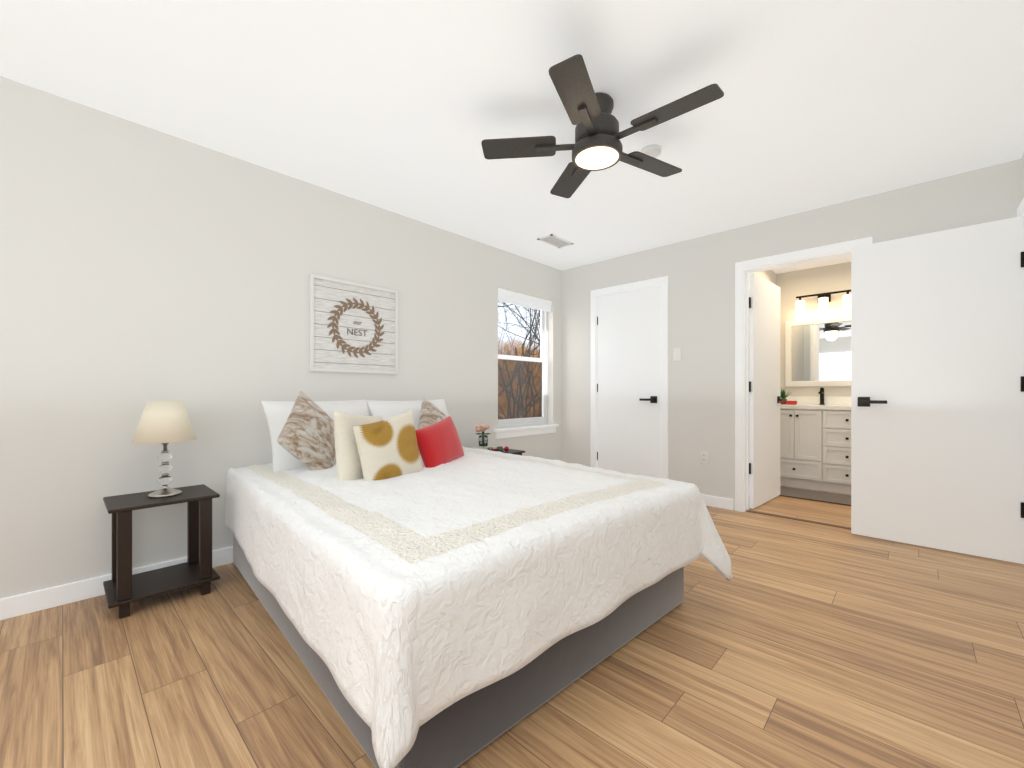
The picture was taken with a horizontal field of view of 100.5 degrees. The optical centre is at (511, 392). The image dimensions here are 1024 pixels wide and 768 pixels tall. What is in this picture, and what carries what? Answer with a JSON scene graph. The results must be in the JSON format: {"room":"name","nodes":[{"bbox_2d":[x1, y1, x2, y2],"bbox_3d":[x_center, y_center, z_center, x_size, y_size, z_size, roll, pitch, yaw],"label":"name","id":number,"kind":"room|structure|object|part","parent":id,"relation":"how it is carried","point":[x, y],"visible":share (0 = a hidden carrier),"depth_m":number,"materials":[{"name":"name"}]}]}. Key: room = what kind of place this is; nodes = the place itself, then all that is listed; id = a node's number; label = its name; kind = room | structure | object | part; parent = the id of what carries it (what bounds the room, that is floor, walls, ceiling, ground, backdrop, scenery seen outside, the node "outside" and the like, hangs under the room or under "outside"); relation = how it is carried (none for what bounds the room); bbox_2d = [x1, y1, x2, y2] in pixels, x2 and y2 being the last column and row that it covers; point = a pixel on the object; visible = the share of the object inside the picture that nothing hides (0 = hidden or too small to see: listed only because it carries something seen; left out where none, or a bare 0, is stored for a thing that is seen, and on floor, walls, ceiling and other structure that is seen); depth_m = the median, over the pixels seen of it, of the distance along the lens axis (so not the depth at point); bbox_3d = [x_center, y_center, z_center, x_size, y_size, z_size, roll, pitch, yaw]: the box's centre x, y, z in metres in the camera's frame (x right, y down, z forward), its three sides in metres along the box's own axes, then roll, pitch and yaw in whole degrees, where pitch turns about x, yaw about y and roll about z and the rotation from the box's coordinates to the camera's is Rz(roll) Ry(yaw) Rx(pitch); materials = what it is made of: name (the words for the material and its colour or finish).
{"room":"bedroom","nodes":[
{"label":"bedroom","id":0,"kind":"room"},
{"bbox_2d":[0,76,561,598],"bbox_3d":[-1.536,-0.200,2.829,0.160,2.440,6.240,0,0,43],"label":"wall","id":1,"kind":"structure","parent":0,"point":[140,266],"depth_m":2.34,"materials":[{"name":"white paint"}]},
{"bbox_2d":[0,546,232,620],"bbox_3d":[-1.472,0.973,2.769,0.016,0.095,6.000,0,0,43],"label":"baseboard","id":2,"kind":"structure","parent":1,"relation":"attached to","point":[31,602],"depth_m":2.05,"materials":[{"name":"white"}]},
{"bbox_2d":[309,274,397,373],"bbox_3d":[-1.134,-0.472,3.116,0.026,0.656,0.670,0,0,43],"label":"picture frame","id":3,"kind":"object","parent":1,"relation":"attached to","point":[353,327],"visible":1,"depth_m":3.09,"materials":[{"name":"white wood"}]},
{"bbox_2d":[498,301,547,427],"bbox_3d":[0.088,-0.340,4.583,0.060,1.400,0.880,0,0,43],"label":"window","id":4,"kind":"structure","parent":1,"relation":"in","point":[546,377],"depth_m":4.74,"materials":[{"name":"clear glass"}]},
{"bbox_2d":[498,359,541,418],"bbox_3d":[0.067,-0.020,4.602,0.001,0.690,0.800,0,0,43],"label":"screen","id":5,"kind":"object","parent":4,"relation":"attached to","point":[519,389],"depth_m":4.62,"materials":[{"name":"black metal"}]},
{"bbox_3d":[0.097,-0.031,4.574,0.025,0.712,0.810,0,0,43],"label":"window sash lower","id":6,"kind":"part","parent":4,"relation":"part of","materials":[{"name":"white plastic"}]},
{"bbox_3d":[0.079,-0.675,4.591,0.025,0.660,0.810,0,0,43],"label":"window sash upper","id":7,"kind":"part","parent":4,"relation":"part of","materials":[{"name":"white plastic"}]},
{"bbox_2d":[498,288,551,311],"bbox_3d":[0.137,-0.978,4.536,0.050,0.120,0.868,0,0,43],"label":"window blind","id":8,"kind":"object","parent":4,"relation":"attached to","point":[515,298],"visible":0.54,"depth_m":4.49,"materials":[{"name":"white fabric"}]},
{"bbox_2d":[496,427,555,438],"bbox_3d":[0.170,0.421,4.505,0.016,0.067,0.950,0,0,43],"label":"apron","id":9,"kind":"object","parent":1,"relation":"attached to","point":[508,434],"visible":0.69,"depth_m":4.45,"materials":[{"name":"white wood"}]},
{"bbox_2d":[494,424,558,431],"bbox_3d":[0.151,0.374,4.523,0.115,0.028,0.990,0,0,43],"label":"window sill","id":10,"kind":"structure","parent":1,"relation":"attached to","point":[524,428],"depth_m":4.44,"materials":[{"name":"white wood"}]},
{"bbox_2d":[0,486,1023,767],"bbox_3d":[0.679,1.070,2.028,4.480,0.100,8.120,0,0,43],"label":"floor","id":11,"kind":"structure","parent":0,"point":[796,644],"depth_m":1.52,"materials":[{"name":"brown wood"}]},
{"bbox_2d":[103,484,219,618],"bbox_3d":[-1.763,0.770,2.145,0.350,0.500,0.415,0,0,43],"label":"nightstand","id":12,"kind":"object","parent":11,"relation":"on","point":[124,587],"visible":0.98,"depth_m":2.11,"materials":[{"name":"brown laminate"}]},
{"bbox_2d":[131,401,195,497],"bbox_3d":[-1.762,0.281,2.161,0.256,0.475,0.256,0,0,43],"label":"lamp","id":13,"kind":"object","parent":12,"relation":"on","point":[164,423],"visible":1,"depth_m":2.10,"materials":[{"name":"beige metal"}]},
{"bbox_3d":[-1.762,0.144,2.161,0.256,0.200,0.256,0,0,43],"label":"lamp shade","id":14,"kind":"part","parent":13,"relation":"part of","materials":[{"name":"beige fabric"}]},
{"bbox_2d":[225,391,731,767],"bbox_3d":[-0.317,0.504,2.263,1.796,1.031,2.216,0,0,-43],"label":"bed","id":15,"kind":"object","parent":11,"relation":"on","point":[428,589],"visible":1,"depth_m":1.42,"materials":[{"name":"grey fabric"}]},
{"bbox_2d":[333,410,388,490],"bbox_3d":[-0.794,0.305,2.265,0.142,0.420,0.420,-11,-10,17],"label":"pillow","id":16,"kind":"object","parent":15,"relation":"on","point":[349,469],"depth_m":2.11,"materials":[{"name":"beige fabric"}]},
{"bbox_2d":[352,410,423,501],"bbox_3d":[-0.626,0.315,2.203,0.131,0.400,0.400,-5,7,35],"label":"pillow","id":17,"kind":"object","parent":15,"relation":"on","point":[387,449],"depth_m":2.12,"materials":[{"name":"white fabric"}]},
{"bbox_2d":[412,416,464,477],"bbox_3d":[-0.442,0.320,2.635,0.121,0.300,0.500,-19,1,20],"label":"pillow","id":18,"kind":"object","parent":15,"relation":"on","point":[439,443],"depth_m":2.53,"materials":[{"name":"red fabric"}]},
{"bbox_2d":[470,424,524,454],"bbox_3d":[-0.187,0.648,3.769,0.410,0.743,0.460,0,0,43],"label":"nightstand","id":19,"kind":"object","parent":11,"relation":"on","point":[483,441],"visible":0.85,"depth_m":3.72,"materials":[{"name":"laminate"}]},
{"bbox_2d":[478,435,487,447],"bbox_3d":[-0.253,0.429,3.749,0.084,0.100,0.084,0,0,43],"label":"vase","id":20,"kind":"object","parent":19,"relation":"on","point":[483,439],"depth_m":3.71,"materials":[{"name":"clear glass"}]},
{"bbox_2d":[470,445,496,450],"bbox_3d":[-0.253,0.488,3.749,0.140,0.018,0.200,0,0,43],"label":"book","id":21,"kind":"object","parent":19,"relation":"on","point":[480,446],"depth_m":3.72,"materials":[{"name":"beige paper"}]},
{"bbox_2d":[779,486,850,505],"bbox_3d":[2.967,1.014,4.186,0.800,0.012,0.440,0,0,43],"label":"bath mat","id":22,"kind":"object","parent":11,"relation":"on","point":[833,498],"visible":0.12,"depth_m":4.15,"materials":[{"name":"brown"}]},
{"bbox_2d":[780,387,850,494],"bbox_3d":[3.311,0.469,4.569,0.924,1.102,0.563,0,0,43],"label":"bathroom vanity","id":23,"kind":"object","parent":11,"relation":"on","point":[815,442],"visible":0.6,"depth_m":4.41,"materials":[{"name":"white wood"}]},
{"bbox_2d":[780,387,795,404],"bbox_3d":[3.075,0.025,4.809,0.252,0.214,0.225,0,0,43],"label":"plant","id":24,"kind":"object","parent":23,"relation":"on","point":[783,396],"depth_m":4.77,"materials":[{"name":"green plant"}]},
{"bbox_2d":[818,387,825,404],"bbox_3d":[3.400,0.039,4.672,0.048,0.188,0.190,0,0,43],"label":"faucet","id":25,"kind":"object","parent":23,"relation":"on","point":[821,392],"depth_m":4.68,"materials":[{"name":"black metal"}]},
{"bbox_2d":[0,0,1023,273],"bbox_3d":[0.679,-1.470,2.028,4.480,0.100,8.120,0,0,43],"label":"ceiling","id":26,"kind":"structure","parent":0,"point":[402,106],"depth_m":2.01,"materials":[{"name":"white paint"}]},
{"bbox_2d":[537,234,572,247],"bbox_3d":[0.408,-1.416,3.990,0.170,0.008,0.330,0,0,43],"label":"ceiling vent","id":27,"kind":"object","parent":26,"relation":"in","point":[557,244],"visible":1,"depth_m":3.98,"materials":[{"name":"white metal"}]},
{"bbox_2d":[481,54,723,197],"bbox_3d":[0.444,-1.275,2.063,1.062,0.290,1.103,0,0,43],"label":"ceiling fan","id":28,"kind":"object","parent":26,"relation":"hanging from","point":[597,146],"visible":1,"depth_m":2.00,"materials":[{"name":"black"}]},
{"bbox_2d":[641,144,661,157],"bbox_3d":[0.815,-1.405,2.491,0.116,0.030,0.116,0,0,43],"label":"smoke detector","id":29,"kind":"object","parent":26,"relation":"attached to","point":[653,150],"visible":0.73,"depth_m":2.46,"materials":[{"name":"white plastic"}]},
{"bbox_2d":[749,270,776,284],"bbox_3d":[2.513,-0.200,4.491,0.120,2.440,1.740,0,0,43],"label":"wall","id":30,"kind":"structure","parent":0,"point":[769,275],"depth_m":4.85,"materials":[{"name":"beige paint"}]},
{"bbox_2d":[562,159,1020,509],"bbox_3d":[2.194,-0.200,3.513,4.320,2.440,0.120,0,0,43],"label":"wall","id":31,"kind":"structure","parent":0,"point":[699,272],"depth_m":3.80,"materials":[{"name":"white paint"}]},
{"bbox_2d":[597,286,660,477],"bbox_3d":[1.180,-0.015,4.380,0.718,2.045,0.097,0,0,43],"label":"closet door","id":32,"kind":"structure","parent":31,"relation":"in","point":[629,381],"depth_m":4.36,"materials":[{"name":"white wood"}]},
{"bbox_3d":[1.345,0.070,4.199,0.159,0.068,0.062,0,0,43],"label":"handle","id":33,"kind":"part","parent":32,"relation":"part of","materials":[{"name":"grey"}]},
{"bbox_2d":[591,276,667,478],"bbox_3d":[1.222,-0.049,4.421,0.864,2.137,0.136,0,0,43],"label":"trim","id":34,"kind":"structure","parent":31,"relation":"attached to","point":[662,282],"depth_m":4.26,"materials":[{"name":"white wood"}]},
{"bbox_2d":[673,348,680,360],"bbox_3d":[1.562,-0.360,4.024,0.072,0.116,0.006,0,0,43],"label":"switch plate","id":35,"kind":"object","parent":31,"relation":"attached to","point":[675,351],"visible":1,"depth_m":4.03,"materials":[{"name":"white plastic"}]},
{"bbox_2d":[700,451,708,464],"bbox_3d":[1.743,0.590,3.852,0.072,0.116,0.006,0,0,43],"label":"outlet","id":36,"kind":"object","parent":31,"relation":"attached to","point":[702,457],"visible":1,"depth_m":3.85,"materials":[{"name":"white plastic"}]},
{"bbox_2d":[701,494,732,509],"bbox_3d":[1.712,0.973,3.877,0.560,0.095,0.013,0,0,43],"label":"baseboard","id":37,"kind":"structure","parent":31,"relation":"attached to","point":[713,501],"depth_m":3.76,"materials":[{"name":"white wood"}]},
{"bbox_2d":[749,273,785,508],"bbox_3d":[2.361,-0.015,3.932,0.168,2.045,0.782,0,0,43],"label":"door","id":38,"kind":"structure","parent":31,"relation":"in","point":[765,399],"depth_m":3.86,"materials":[{"name":"white wood"}]},
{"bbox_3d":[2.585,0.070,4.093,0.065,0.068,0.162,0,0,43],"label":"handle","id":39,"kind":"part","parent":38,"relation":"part of","materials":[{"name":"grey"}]},
{"bbox_2d":[746,510,850,529],"bbox_3d":[2.298,1.017,3.405,0.760,0.006,0.045,0,0,43],"label":"trim","id":40,"kind":"structure","parent":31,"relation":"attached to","point":[815,522],"depth_m":3.40,"materials":[{"name":"brown wood"}]},
{"bbox_2d":[735,237,872,511],"bbox_3d":[2.303,-0.049,3.410,0.904,2.137,0.152,0,0,43],"label":"door frame","id":41,"kind":"structure","parent":31,"relation":"attached to","point":[743,269],"depth_m":3.63,"materials":[{"name":"white wood"}]},
{"bbox_2d":[777,262,850,396],"bbox_3d":[4.089,-0.200,4.309,2.660,2.440,0.120,0,0,43],"label":"wall","id":42,"kind":"structure","parent":0,"point":[792,285],"depth_m":4.86,"materials":[{"name":"beige paint"}]},
{"bbox_2d":[785,315,850,386],"bbox_3d":[3.498,-0.453,4.761,0.750,0.765,0.030,0,0,43],"label":"bathroom mirror","id":43,"kind":"object","parent":42,"relation":"attached to","point":[817,351],"visible":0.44,"depth_m":4.80,"materials":[{"name":"white mirror"}]},
{"bbox_2d":[795,289,850,311],"bbox_3d":[3.463,-1.021,4.732,0.522,0.178,0.121,0,0,43],"label":"sconce","id":44,"kind":"object","parent":42,"relation":"attached to","point":[824,299],"visible":0.85,"depth_m":4.70,"materials":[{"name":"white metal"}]},
{"bbox_3d":[3.297,-1.007,4.869,0.092,0.150,0.092,0,0,43],"label":"lamp shade","id":45,"kind":"part","parent":44,"relation":"part of","materials":[{"name":"white glass"}]},
{"bbox_3d":[3.453,-1.007,4.721,0.092,0.150,0.092,0,0,43],"label":"lamp shade","id":46,"kind":"part","parent":44,"relation":"part of","materials":[{"name":"white glass"}]},
{"bbox_3d":[3.609,-1.007,4.574,0.092,0.150,0.092,0,0,43],"label":"lamp shade","id":47,"kind":"part","parent":44,"relation":"part of","materials":[{"name":"white glass"}]},
{"bbox_2d":[1021,153,1023,200],"bbox_3d":[1.031,-0.200,0.319,0.120,2.440,6.120,0,0,43],"label":"wall","id":48,"kind":"structure","parent":0,"point":[1022,177],"depth_m":2.55,"materials":[{"name":"white paint"}]},
{"bbox_2d":[851,216,1023,563],"bbox_3d":[2.705,-0.015,2.759,0.796,2.045,0.098,0,0,43],"label":"entry door","id":49,"kind":"structure","parent":48,"relation":"in","point":[937,390],"depth_m":2.73,"materials":[{"name":"white wood"}]},
{"bbox_3d":[2.487,0.065,2.940,0.159,0.068,0.062,0,0,43],"label":"handle","id":50,"kind":"part","parent":49,"relation":"part of","materials":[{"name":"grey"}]},
{"bbox_2d":[1017,198,1023,564],"bbox_3d":[2.798,-0.049,2.199,0.136,2.137,0.955,0,0,43],"label":"door frame","id":51,"kind":"structure","parent":48,"relation":"attached to","point":[1020,210],"depth_m":2.50,"materials":[{"name":"white wood"}]}
]}

